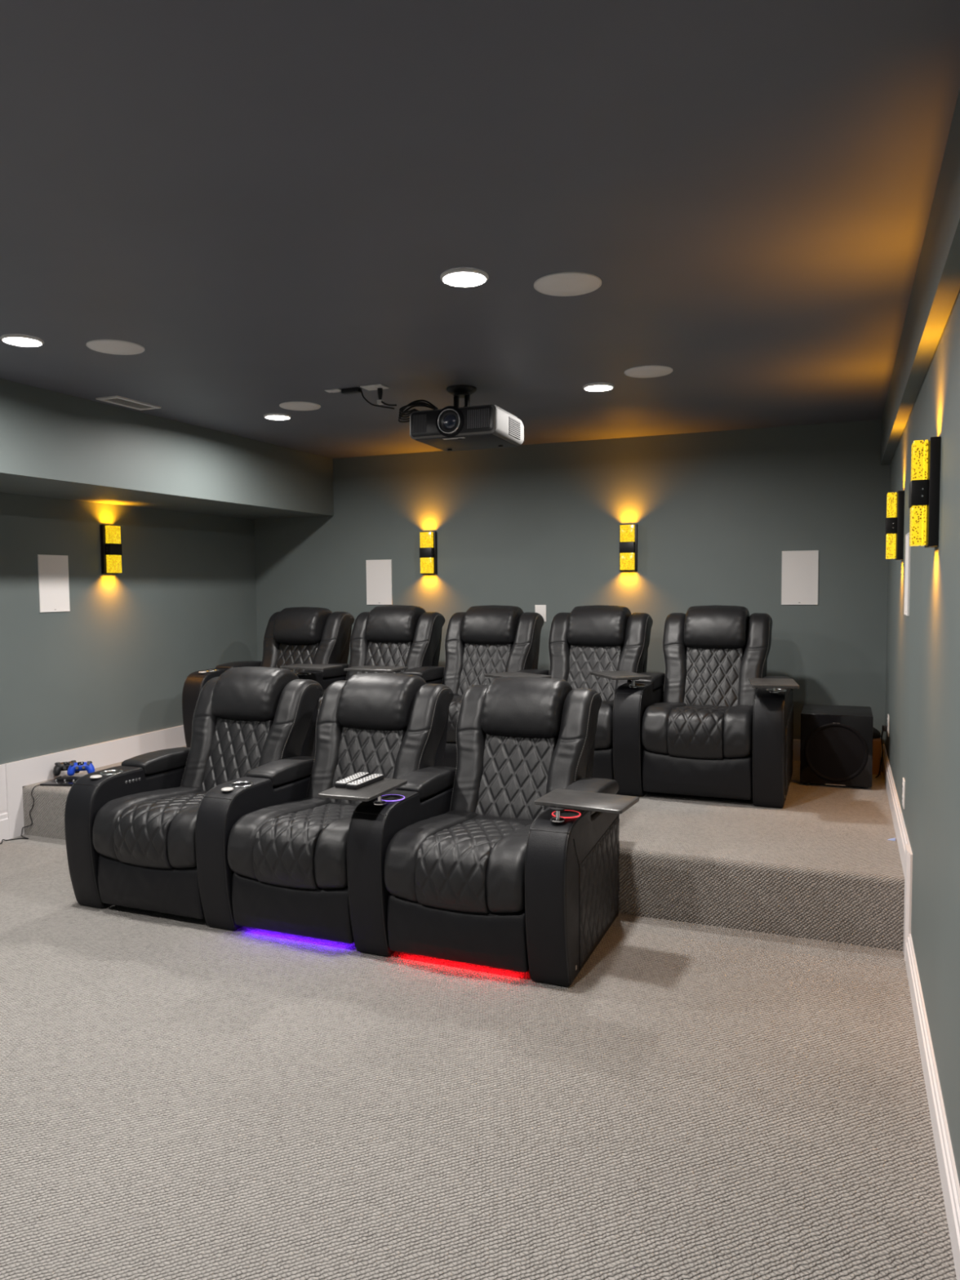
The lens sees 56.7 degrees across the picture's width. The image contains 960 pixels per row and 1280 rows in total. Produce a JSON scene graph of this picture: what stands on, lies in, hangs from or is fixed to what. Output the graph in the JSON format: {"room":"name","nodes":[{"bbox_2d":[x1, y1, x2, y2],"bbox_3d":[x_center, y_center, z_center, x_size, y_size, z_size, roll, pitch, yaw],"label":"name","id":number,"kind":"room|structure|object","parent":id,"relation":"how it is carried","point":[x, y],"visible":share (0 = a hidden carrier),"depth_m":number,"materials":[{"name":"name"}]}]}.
{"room":"home theater","nodes":[
{"label":"home theater","id":0,"kind":"room"},
{"bbox_2d":[0,492,257,764],"bbox_3d":[-3.523,0.110,3.303,0.120,2.550,8.678,1,4,22],"label":"wall","id":1,"kind":"structure","parent":0,"point":[117,664],"depth_m":5.84,"materials":[{"name":"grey paint"}]},
{"bbox_2d":[0,764,7,811],"bbox_3d":[-2.831,0.861,4.862,0.008,0.267,0.552,1,4,22],"label":"trim","id":2,"kind":"structure","parent":1,"relation":"attached to","point":[3,802],"depth_m":5.10,"materials":[{"name":"white paint"}]},
{"bbox_2d":[0,809,9,841],"bbox_3d":[-3.881,1.248,2.287,0.016,0.170,6.152,1,4,22],"label":"baseboard","id":3,"kind":"structure","parent":1,"relation":"attached to","point":[4,820],"depth_m":5.10,"materials":[{"name":"white paint"}]},
{"bbox_2d":[4,760,24,839],"bbox_3d":[-2.703,0.926,5.167,0.017,0.437,0.100,1,4,22],"label":"trim","id":4,"kind":"structure","parent":1,"relation":"attached to","point":[14,769],"depth_m":5.16,"materials":[{"name":"white paint"}]},
{"bbox_2d":[37,554,70,612],"bbox_3d":[-2.589,-0.344,5.409,0.007,0.344,0.220,1,4,22],"label":"wall speaker","id":5,"kind":"object","parent":1,"relation":"attached to","point":[53,570],"visible":1,"depth_m":5.40,"materials":[{"name":"white plastic"}]},
{"bbox_2d":[20,724,186,786],"bbox_3d":[-2.251,0.711,6.270,0.016,0.152,2.306,1,4,22],"label":"baseboard","id":6,"kind":"structure","parent":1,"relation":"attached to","point":[37,769],"depth_m":5.79,"materials":[{"name":"white paint"}]},
{"bbox_2d":[99,524,122,573],"bbox_3d":[-2.394,-0.589,5.789,0.074,0.314,0.120,1,4,22],"label":"wall sconce","id":7,"kind":"object","parent":1,"relation":"attached to","point":[111,551],"visible":1,"depth_m":5.75,"materials":[{"name":"yellow glass"}]},
{"bbox_2d":[0,378,333,519],"bbox_3d":[-3.106,-0.939,3.129,0.750,0.442,8.558,1,4,22],"label":"soffit","id":8,"kind":"structure","parent":0,"point":[53,444],"depth_m":5.15,"materials":[{"name":"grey paint"}]},
{"bbox_2d":[0,834,956,1279],"bbox_3d":[-1.706,1.427,1.426,4.940,0.120,6.422,1,4,22],"label":"floor","id":9,"kind":"structure","parent":0,"point":[182,1098],"depth_m":2.45,"materials":[{"name":"carpet"}]},
{"bbox_2d":[0,784,39,844],"bbox_3d":[-2.674,1.002,5.069,0.108,0.295,0.436,1,4,22],"label":"charging cable","id":10,"kind":"object","parent":9,"relation":"on","point":[23,837],"visible":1,"depth_m":5.17,"materials":[{"name":"black plastic"}]},
{"bbox_2d":[64,666,323,930],"bbox_3d":[-1.267,0.672,4.239,0.876,1.028,1.026,1,4,22],"label":"recliner","id":11,"kind":"object","parent":9,"relation":"on","point":[151,831],"visible":0.92,"depth_m":3.96,"materials":[{"name":"black leather"}]},
{"bbox_2d":[113,790,208,868],"bbox_3d":[-1.328,0.838,4.096,0.282,0.266,0.696,1,4,22],"label":"seat cushion","id":12,"kind":"object","parent":11,"relation":"on","point":[142,826],"depth_m":3.81,"materials":[{"name":"black leather"}]},
{"bbox_2d":[200,717,273,791],"bbox_3d":[-1.190,0.578,4.423,0.324,0.457,0.267,1,4,22],"label":"cushion","id":13,"kind":"object","parent":11,"relation":"on","point":[233,747],"depth_m":4.39,"materials":[{"name":"black leather"}]},
{"bbox_2d":[227,672,456,956],"bbox_3d":[-0.534,0.689,3.950,0.750,1.016,1.045,1,4,22],"label":"recliner","id":14,"kind":"object","parent":9,"relation":"on","point":[313,866],"visible":0.85,"depth_m":3.62,"materials":[{"name":"black leather"}]},
{"bbox_2d":[253,801,358,889],"bbox_3d":[-0.658,0.849,3.823,0.282,0.266,0.696,1,4,22],"label":"seat cushion","id":15,"kind":"object","parent":14,"relation":"on","point":[286,842],"depth_m":3.54,"materials":[{"name":"black leather"}]},
{"bbox_2d":[318,777,407,804],"bbox_3d":[-0.454,0.605,3.488,0.220,0.062,0.332,1,4,22],"label":"tray table","id":16,"kind":"object","parent":14,"relation":"on","point":[372,791],"visible":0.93,"depth_m":3.42,"materials":[{"name":"laminate"}]},
{"bbox_2d":[334,772,369,787],"bbox_3d":[-0.510,0.559,3.562,0.049,0.022,0.210,1,4,20],"label":"remote control","id":17,"kind":"object","parent":16,"relation":"on","point":[340,784],"visible":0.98,"depth_m":3.53,"materials":[{"name":"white plastic"}]},
{"bbox_2d":[346,773,384,789],"bbox_3d":[-0.454,0.560,3.530,0.049,0.022,0.210,1,4,25],"label":"remote control","id":18,"kind":"object","parent":16,"relation":"on","point":[374,778],"visible":1,"depth_m":3.50,"materials":[{"name":"black plastic"}]},
{"bbox_2d":[328,726,406,804],"bbox_3d":[-0.514,0.588,4.167,0.324,0.457,0.267,1,4,22],"label":"cushion","id":19,"kind":"object","parent":14,"relation":"on","point":[372,750],"depth_m":4.14,"materials":[{"name":"black leather"}]},
{"bbox_2d":[382,794,404,801],"bbox_3d":[-0.352,0.629,3.543,0.106,0.004,0.106,1,4,22],"label":"ring light","id":20,"kind":"object","parent":14,"relation":"on","point":[387,797],"depth_m":3.55,"materials":[{"name":"purple plastic"}]},
{"bbox_2d":[22,746,904,951],"bbox_3d":[-0.080,0.965,5.401,4.700,0.285,2.306,1,4,22],"label":"platform","id":21,"kind":"object","parent":9,"relation":"on","point":[822,865],"visible":0.29,"depth_m":3.82,"materials":[{"name":"carpet"}]},
{"bbox_2d":[40,773,86,786],"bbox_3d":[-2.445,0.833,5.340,0.240,0.028,0.280,0,4,7],"label":"dock","id":22,"kind":"object","parent":21,"relation":"on","point":[64,780],"visible":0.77,"depth_m":5.27,"materials":[{"name":"black plastic"}]},
{"bbox_2d":[53,760,79,776],"bbox_3d":[-2.514,0.778,5.407,0.154,0.081,0.068,-3,5,-40],"label":"game controller","id":23,"kind":"object","parent":22,"relation":"on","point":[59,766],"visible":0.77,"depth_m":5.37,"materials":[{"name":"black plastic"}]},
{"bbox_2d":[66,760,94,775],"bbox_3d":[-2.392,0.770,5.337,0.154,0.082,0.069,-2,4,-16],"label":"game controller","id":24,"kind":"object","parent":22,"relation":"on","point":[87,766],"visible":0.97,"depth_m":5.32,"materials":[{"name":"blue plastic"}]},
{"bbox_2d":[182,606,355,747],"bbox_3d":[-1.379,0.281,6.154,0.876,1.004,1.044,1,4,22],"label":"recliner","id":25,"kind":"object","parent":21,"relation":"on","point":[303,634],"visible":0.3,"depth_m":6.27,"materials":[{"name":"black leather"}]},
{"bbox_2d":[275,642,319,672],"bbox_3d":[-1.298,0.174,6.347,0.324,0.457,0.267,1,4,22],"label":"cushion","id":26,"kind":"object","parent":25,"relation":"on","point":[286,653],"depth_m":6.32,"materials":[{"name":"black leather"}]},
{"bbox_2d":[280,663,342,675],"bbox_3d":[-1.065,0.193,5.618,0.339,0.062,0.231,1,4,22],"label":"tray table","id":27,"kind":"object","parent":25,"relation":"on","point":[298,666],"visible":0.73,"depth_m":5.57,"materials":[{"name":"plastic"}]},
{"bbox_2d":[280,663,342,670],"bbox_3d":[-1.065,0.170,5.617,0.332,0.014,0.220,1,4,24],"label":"tray","id":28,"kind":"object","parent":27,"relation":"on","point":[298,666],"depth_m":5.56,"materials":[{"name":"plastic"}]},
{"bbox_2d":[311,604,444,756],"bbox_3d":[-0.649,0.287,5.857,0.750,1.016,1.045,1,4,22],"label":"recliner","id":29,"kind":"object","parent":21,"relation":"on","point":[410,637],"visible":0.34,"depth_m":6.05,"materials":[{"name":"black leather"}]},
{"bbox_2d":[315,693,323,727],"bbox_3d":[-0.773,0.446,5.730,0.282,0.266,0.696,1,4,22],"label":"seat cushion","id":30,"kind":"object","parent":29,"relation":"on","point":[321,697],"depth_m":5.47,"materials":[{"name":"black leather"}]},
{"bbox_2d":[343,665,407,673],"bbox_3d":[-0.632,0.200,5.442,0.347,0.062,0.231,1,4,22],"label":"tray table","id":31,"kind":"object","parent":29,"relation":"on","point":[396,669],"visible":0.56,"depth_m":5.38,"materials":[{"name":"plastic"}]},
{"bbox_2d":[363,641,412,673],"bbox_3d":[-0.629,0.185,6.074,0.324,0.457,0.267,1,4,22],"label":"cushion","id":32,"kind":"object","parent":29,"relation":"on","point":[397,654],"depth_m":6.05,"materials":[{"name":"black leather"}]},
{"bbox_2d":[442,604,549,768],"bbox_3d":[0.020,0.298,5.585,0.750,1.016,1.045,1,4,22],"label":"recliner","id":33,"kind":"object","parent":21,"relation":"on","point":[480,641],"visible":0.42,"depth_m":5.77,"materials":[{"name":"black leather"}]},
{"bbox_2d":[445,695,463,742],"bbox_3d":[-0.104,0.457,5.457,0.282,0.266,0.696,1,4,22],"label":"seat cushion","id":34,"kind":"object","parent":33,"relation":"on","point":[454,708],"depth_m":5.12,"materials":[{"name":"black leather"}]},
{"bbox_2d":[457,643,512,695],"bbox_3d":[0.041,0.196,5.801,0.324,0.457,0.267,1,4,22],"label":"cushion","id":35,"kind":"object","parent":33,"relation":"on","point":[474,660],"depth_m":5.77,"materials":[{"name":"black leather"}]},
{"bbox_2d":[484,671,551,678],"bbox_3d":[0.203,0.224,4.945,0.220,0.062,0.350,-3,4,-38],"label":"tray table","id":36,"kind":"object","parent":33,"relation":"on","point":[496,675],"visible":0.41,"depth_m":4.94,"materials":[{"name":"laminate"}]},
{"bbox_2d":[548,604,665,796],"bbox_3d":[0.690,0.309,5.312,0.750,1.016,1.045,1,4,22],"label":"recliner","id":37,"kind":"object","parent":21,"relation":"on","point":[585,640],"visible":0.59,"depth_m":5.43,"materials":[{"name":"black leather"}]},
{"bbox_2d":[567,644,623,701],"bbox_3d":[0.710,0.207,5.529,0.324,0.457,0.267,1,4,22],"label":"cushion","id":38,"kind":"object","parent":37,"relation":"on","point":[582,660],"depth_m":5.49,"materials":[{"name":"black leather"}]},
{"bbox_2d":[590,671,651,687],"bbox_3d":[0.777,0.219,4.933,0.220,0.062,0.332,-2,4,-17],"label":"tray table","id":39,"kind":"object","parent":37,"relation":"on","point":[614,675],"visible":1,"depth_m":4.85,"materials":[{"name":"plastic"}]},
{"bbox_2d":[590,671,651,679],"bbox_3d":[0.776,0.196,4.931,0.220,0.014,0.332,-2,4,-17],"label":"tray","id":40,"kind":"object","parent":39,"relation":"on","point":[614,675],"depth_m":4.86,"materials":[{"name":"laminate"}]},
{"bbox_2d":[641,604,793,808],"bbox_3d":[1.363,0.320,5.038,0.758,1.016,1.045,1,4,22],"label":"recliner","id":41,"kind":"object","parent":21,"relation":"on","point":[713,734],"visible":0.98,"depth_m":4.71,"materials":[{"name":"black leather"}]},
{"bbox_2d":[667,704,729,759],"bbox_3d":[1.235,0.479,4.912,0.282,0.266,0.696,1,4,22],"label":"seat cushion","id":42,"kind":"object","parent":41,"relation":"on","point":[695,731],"depth_m":4.61,"materials":[{"name":"black leather"}]},
{"bbox_2d":[684,646,744,706],"bbox_3d":[1.380,0.218,5.256,0.324,0.457,0.267,1,4,22],"label":"cushion","id":43,"kind":"object","parent":41,"relation":"on","point":[713,675],"depth_m":5.21,"materials":[{"name":"black leather"}]},
{"bbox_2d":[748,678,799,693],"bbox_3d":[1.478,0.240,4.486,0.220,0.062,0.332,0,4,14],"label":"tray table","id":44,"kind":"object","parent":41,"relation":"on","point":[773,683],"visible":1,"depth_m":4.43,"materials":[{"name":"laminate"}]},
{"bbox_2d":[748,678,799,688],"bbox_3d":[1.478,0.217,4.484,0.220,0.014,0.332,0,4,14],"label":"tray","id":45,"kind":"object","parent":44,"relation":"on","point":[755,682],"depth_m":4.40,"materials":[{"name":"laminate"}]},
{"bbox_2d":[800,704,873,788],"bbox_3d":[2.068,0.611,5.166,0.376,0.412,0.430,1,4,22],"label":"subwoofer","id":46,"kind":"object","parent":21,"relation":"on","point":[836,741],"visible":1,"depth_m":4.98,"materials":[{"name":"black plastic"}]},
{"bbox_2d":[871,737,881,774],"bbox_3d":[2.301,0.692,5.482,0.300,0.206,0.270,1,4,22],"label":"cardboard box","id":47,"kind":"object","parent":21,"relation":"on","point":[877,744],"visible":0.27,"depth_m":5.31,"materials":[{"name":"brown"}]},
{"bbox_2d":[872,727,880,738],"bbox_3d":[2.298,0.547,5.469,0.310,0.084,0.230,1,4,22],"label":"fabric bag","id":48,"kind":"object","parent":47,"relation":"on","point":[876,734],"visible":0.12,"depth_m":5.40,"materials":[{"name":"black"}]},
{"bbox_2d":[383,676,619,986],"bbox_3d":[0.145,0.699,3.690,0.758,1.016,1.075,1,4,22],"label":"recliner","id":49,"kind":"object","parent":9,"relation":"on","point":[490,880],"visible":0.98,"depth_m":3.35,"materials":[{"name":"black leather"}]},
{"bbox_2d":[414,814,533,913],"bbox_3d":[0.011,0.859,3.550,0.282,0.266,0.696,1,4,22],"label":"seat cushion","id":50,"kind":"object","parent":49,"relation":"on","point":[454,858],"depth_m":3.27,"materials":[{"name":"black leather"}]},
{"bbox_2d":[475,733,558,819],"bbox_3d":[0.167,0.597,3.922,0.324,0.457,0.267,1,4,22],"label":"cushion","id":51,"kind":"object","parent":49,"relation":"on","point":[513,771],"depth_m":3.88,"materials":[{"name":"black leather"}]},
{"bbox_2d":[551,809,581,817],"bbox_3d":[0.317,0.640,3.271,0.106,0.004,0.106,1,4,22],"label":"ring light","id":52,"kind":"object","parent":49,"relation":"on","point":[566,813],"depth_m":3.28,"materials":[{"name":"red"}]},
{"bbox_2d":[534,788,639,822],"bbox_3d":[0.390,0.612,3.252,0.348,0.062,0.256,1,4,22],"label":"tray table","id":53,"kind":"object","parent":49,"relation":"on","point":[557,800],"visible":1,"depth_m":3.21,"materials":[{"name":"laminate"}]},
{"bbox_2d":[0,0,959,458],"bbox_3d":[-1.280,-1.190,2.367,4.940,0.120,8.798,1,4,22],"label":"ceiling","id":54,"kind":"structure","parent":0,"point":[270,200],"depth_m":2.31,"materials":[{"name":"grey paint"}]},
{"bbox_2d":[0,333,44,346],"bbox_3d":[-1.825,-1.192,3.548,0.156,0.010,0.156,1,4,22],"label":"recessed light","id":55,"kind":"object","parent":54,"relation":"in","point":[23,340],"visible":1,"depth_m":3.54,"materials":[{"name":"white plastic"}]},
{"bbox_2d":[85,338,144,355],"bbox_3d":[-1.499,-1.204,3.663,0.224,0.006,0.224,1,4,22],"label":"ceiling speaker","id":56,"kind":"object","parent":54,"relation":"attached to","point":[117,347],"visible":1,"depth_m":3.65,"materials":[{"name":"white plastic"}]},
{"bbox_2d":[95,395,160,410],"bbox_3d":[-1.879,-1.268,4.766,0.144,0.008,0.320,1,4,22],"label":"ceiling vent","id":57,"kind":"object","parent":54,"relation":"in","point":[117,400],"visible":1,"depth_m":4.75,"materials":[{"name":"white plastic"}]},
{"bbox_2d":[263,413,291,420],"bbox_3d":[-1.179,-1.299,5.182,0.156,0.010,0.156,1,4,22],"label":"recessed light","id":58,"kind":"object","parent":54,"relation":"in","point":[270,416],"visible":1,"depth_m":5.18,"materials":[{"name":"white plastic"}]},
{"bbox_2d":[279,401,320,410],"bbox_3d":[-0.988,-1.284,4.891,0.224,0.006,0.224,1,4,22],"label":"ceiling speaker","id":59,"kind":"object","parent":54,"relation":"attached to","point":[295,406],"visible":1,"depth_m":4.87,"materials":[{"name":"white plastic"}]},
{"bbox_2d":[324,388,341,392],"bbox_3d":[-0.742,-1.262,4.508,0.080,0.008,0.048,1,4,22],"label":"ceiling plate","id":60,"kind":"object","parent":54,"relation":"attached to","point":[334,390],"visible":1,"depth_m":4.50,"materials":[{"name":"white plastic"}]},
{"bbox_2d":[341,386,361,394],"bbox_3d":[-0.647,-1.254,4.481,0.100,0.022,0.040,1,4,22],"label":"adapter","id":61,"kind":"object","parent":54,"relation":"attached to","point":[350,390],"visible":1,"depth_m":4.46,"materials":[{"name":"black plastic"}]},
{"bbox_2d":[359,389,394,408],"bbox_3d":[-0.516,-1.196,4.417,0.204,0.117,0.020,1,4,26],"label":"cable","id":62,"kind":"object","parent":61,"relation":"attached to","point":[363,397],"visible":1,"depth_m":4.42,"materials":[{"name":"black plastic"}]},
{"bbox_2d":[360,383,389,391],"bbox_3d":[-0.526,-1.260,4.442,0.116,0.008,0.092,1,4,22],"label":"ceiling plate","id":63,"kind":"object","parent":54,"relation":"attached to","point":[372,387],"visible":0.99,"depth_m":4.42,"materials":[{"name":"white plastic"}]},
{"bbox_2d":[377,387,396,405],"bbox_3d":[-0.460,-1.207,4.430,0.115,0.098,0.028,1,4,27],"label":"power cord","id":64,"kind":"object","parent":63,"relation":"hanging from","point":[380,390],"visible":1,"depth_m":4.44,"materials":[{"name":"black plastic"}]},
{"bbox_2d":[446,385,476,407],"bbox_3d":[-0.092,-1.200,4.501,0.200,0.143,0.152,1,4,22],"label":"mount","id":65,"kind":"object","parent":54,"relation":"attached to","point":[464,392],"visible":0.66,"depth_m":4.47,"materials":[{"name":"black metal"}]},
{"bbox_2d":[409,404,524,451],"bbox_3d":[-0.058,-1.043,4.402,0.455,0.156,0.456,1,3,22],"label":"projector","id":66,"kind":"object","parent":65,"relation":"hanging from","point":[450,428],"visible":1,"depth_m":4.24,"materials":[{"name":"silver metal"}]},
{"bbox_2d":[398,400,438,422],"bbox_3d":[-0.312,-1.129,4.379,0.215,0.102,0.063,0,4,15],"label":"cable bundle","id":67,"kind":"object","parent":66,"relation":"on","point":[418,402],"visible":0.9,"depth_m":4.37,"materials":[{"name":"black"}]},
{"bbox_2d":[413,414,426,433],"bbox_3d":[-0.289,-1.037,4.272,0.070,0.086,0.008,1,4,22],"label":"grille","id":68,"kind":"object","parent":66,"relation":"attached to","point":[419,420],"depth_m":4.27,"materials":[{"name":"black plastic"}]},
{"bbox_2d":[466,408,489,429],"bbox_3d":[-0.006,-1.034,4.158,0.113,0.088,0.006,1,4,22],"label":"grille","id":69,"kind":"object","parent":66,"relation":"attached to","point":[477,418],"depth_m":4.15,"materials":[{"name":"grey plastic"}]},
{"bbox_2d":[508,416,520,439],"bbox_3d":[0.170,-1.039,4.367,0.006,0.088,0.162,1,4,22],"label":"vent","id":70,"kind":"object","parent":66,"relation":"attached to","point":[514,423],"depth_m":4.36,"materials":[{"name":"white plastic"}]},
{"bbox_2d":[440,267,488,287],"bbox_3d":[-0.050,-1.166,2.869,0.156,0.010,0.156,1,4,22],"label":"recessed light","id":71,"kind":"object","parent":54,"relation":"in","point":[463,277],"visible":1,"depth_m":2.86,"materials":[{"name":"white plastic"}]},
{"bbox_2d":[533,271,601,296],"bbox_3d":[0.290,-1.176,2.946,0.224,0.006,0.224,1,4,22],"label":"ceiling speaker","id":72,"kind":"object","parent":54,"relation":"attached to","point":[565,283],"visible":1,"depth_m":2.93,"materials":[{"name":"white plastic"}]},
{"bbox_2d":[582,382,613,391],"bbox_3d":[0.597,-1.271,4.481,0.156,0.010,0.156,1,4,22],"label":"recessed light","id":73,"kind":"object","parent":54,"relation":"in","point":[597,387],"visible":1,"depth_m":4.48,"materials":[{"name":"white plastic"}]},
{"bbox_2d":[624,364,672,377],"bbox_3d":[0.789,-1.256,4.167,0.224,0.006,0.224,1,4,22],"label":"ceiling speaker","id":74,"kind":"object","parent":54,"relation":"attached to","point":[653,371],"visible":1,"depth_m":4.15,"materials":[{"name":"white plastic"}]},
{"bbox_2d":[880,88,959,465],"bbox_3d":[0.874,-0.957,1.503,0.052,0.277,8.558,1,4,22],"label":"soffit","id":75,"kind":"structure","parent":54,"relation":"attached to","point":[936,284],"depth_m":2.46,"materials":[{"name":"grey paint"}]},
{"bbox_2d":[253,419,889,743],"bbox_3d":[0.369,-0.119,6.459,4.940,2.550,0.120,1,4,22],"label":"wall","id":76,"kind":"structure","parent":0,"point":[715,513],"depth_m":6.06,"materials":[{"name":"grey paint"}]},
{"bbox_2d":[365,559,392,604],"bbox_3d":[-0.775,-0.444,6.836,0.220,0.344,0.007,1,4,22],"label":"wall speaker","id":77,"kind":"object","parent":76,"relation":"attached to","point":[379,572],"visible":1,"depth_m":6.83,"materials":[{"name":"white plastic"}]},
{"bbox_2d":[419,531,437,573],"bbox_3d":[-0.390,-0.650,6.629,0.120,0.314,0.074,1,4,22],"label":"wall sconce","id":78,"kind":"object","parent":76,"relation":"attached to","point":[428,549],"visible":1,"depth_m":6.60,"materials":[{"name":"black metal"}]},
{"bbox_2d":[534,604,546,622],"bbox_3d":[0.433,-0.191,6.359,0.084,0.120,0.008,1,4,22],"label":"wall plate","id":79,"kind":"object","parent":76,"relation":"attached to","point":[540,609],"visible":0.59,"depth_m":6.35,"materials":[{"name":"white plastic"}]},
{"bbox_2d":[619,524,637,570],"bbox_3d":[1.006,-0.630,6.061,0.120,0.314,0.074,1,4,22],"label":"wall sconce","id":80,"kind":"object","parent":76,"relation":"attached to","point":[628,532],"visible":1,"depth_m":6.03,"materials":[{"name":"yellow glass"}]},
{"bbox_2d":[781,550,818,604],"bbox_3d":[2.044,-0.398,5.688,0.220,0.344,0.007,1,4,22],"label":"wall speaker","id":81,"kind":"object","parent":76,"relation":"attached to","point":[799,578],"visible":1,"depth_m":5.69,"materials":[{"name":"white plastic"}]},
{"bbox_2d":[792,739,883,760],"bbox_3d":[0.350,0.684,6.446,4.700,0.138,0.016,1,4,22],"label":"baseboard","id":82,"kind":"structure","parent":76,"relation":"attached to","point":[796,748],"depth_m":5.75,"materials":[{"name":"white paint"}]},
{"bbox_2d":[884,288,959,1186],"bbox_3d":[0.941,0.183,1.485,0.120,2.550,8.678,1,4,22],"label":"wall","id":83,"kind":"structure","parent":0,"point":[922,704],"depth_m":2.60,"materials":[{"name":"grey paint"}]},
{"bbox_2d":[875,724,887,777],"bbox_3d":[2.327,0.651,5.154,0.033,0.324,0.108,0,4,6],"label":"cord","id":84,"kind":"object","parent":83,"relation":"attached to","point":[884,727],"visible":1,"depth_m":5.12,"materials":[{"name":"black plastic"}]},
{"bbox_2d":[887,714,888,736],"bbox_3d":[2.339,0.488,5.102,0.008,0.120,0.084,1,4,22],"label":"wall plate","id":85,"kind":"object","parent":83,"relation":"attached to","point":[887,714],"visible":1,"depth_m":5.08,"materials":[{"name":"white plastic"}]},
{"bbox_2d":[884,490,904,559],"bbox_3d":[1.933,-0.532,4.151,0.074,0.314,0.120,1,4,22],"label":"wall sconce","id":86,"kind":"object","parent":83,"relation":"attached to","point":[894,528],"visible":1,"depth_m":4.11,"materials":[{"name":"yellow glass"}]},
{"bbox_2d":[881,743,910,875],"bbox_3d":[2.087,0.789,4.505,0.016,0.138,2.306,1,4,22],"label":"baseboard","id":87,"kind":"structure","parent":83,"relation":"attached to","point":[900,831],"depth_m":4.15,"materials":[{"name":"white paint"}]},
{"bbox_2d":[902,777,905,808],"bbox_3d":[1.797,0.650,3.775,0.008,0.120,0.084,1,4,22],"label":"wall plate","id":88,"kind":"object","parent":83,"relation":"attached to","point":[904,780],"visible":1,"depth_m":3.74,"materials":[{"name":"white plastic"}]},
{"bbox_2d":[903,532,911,616],"bbox_3d":[1.808,-0.277,3.764,0.007,0.344,0.220,1,4,22],"label":"wall speaker","id":89,"kind":"object","parent":83,"relation":"attached to","point":[907,572],"visible":0.91,"depth_m":3.73,"materials":[{"name":"white plastic"}]},
{"bbox_2d":[904,534,908,613],"bbox_3d":[1.809,-0.277,3.764,0.005,0.334,0.210,1,4,22],"label":"grille","id":90,"kind":"object","parent":89,"relation":"attached to","point":[906,572],"depth_m":3.77,"materials":[{"name":"white"}]},
{"bbox_2d":[902,844,912,960],"bbox_3d":[1.627,1.005,3.386,0.017,0.423,0.135,1,4,22],"label":"trim","id":91,"kind":"structure","parent":83,"relation":"attached to","point":[908,855],"depth_m":3.35,"materials":[{"name":"white paint"}]},
{"bbox_2d":[908,436,941,547],"bbox_3d":[1.315,-0.433,2.635,0.074,0.314,0.120,1,4,22],"label":"wall sconce","id":92,"kind":"object","parent":83,"relation":"attached to","point":[925,483],"visible":1,"depth_m":2.59,"materials":[{"name":"black metal"}]},
{"bbox_2d":[905,933,959,1279],"bbox_3d":[0.450,1.343,0.506,0.016,0.122,6.117,1,4,22],"label":"baseboard","id":93,"kind":"structure","parent":83,"relation":"attached to","point":[944,1153],"depth_m":2.27,"materials":[{"name":"white paint"}]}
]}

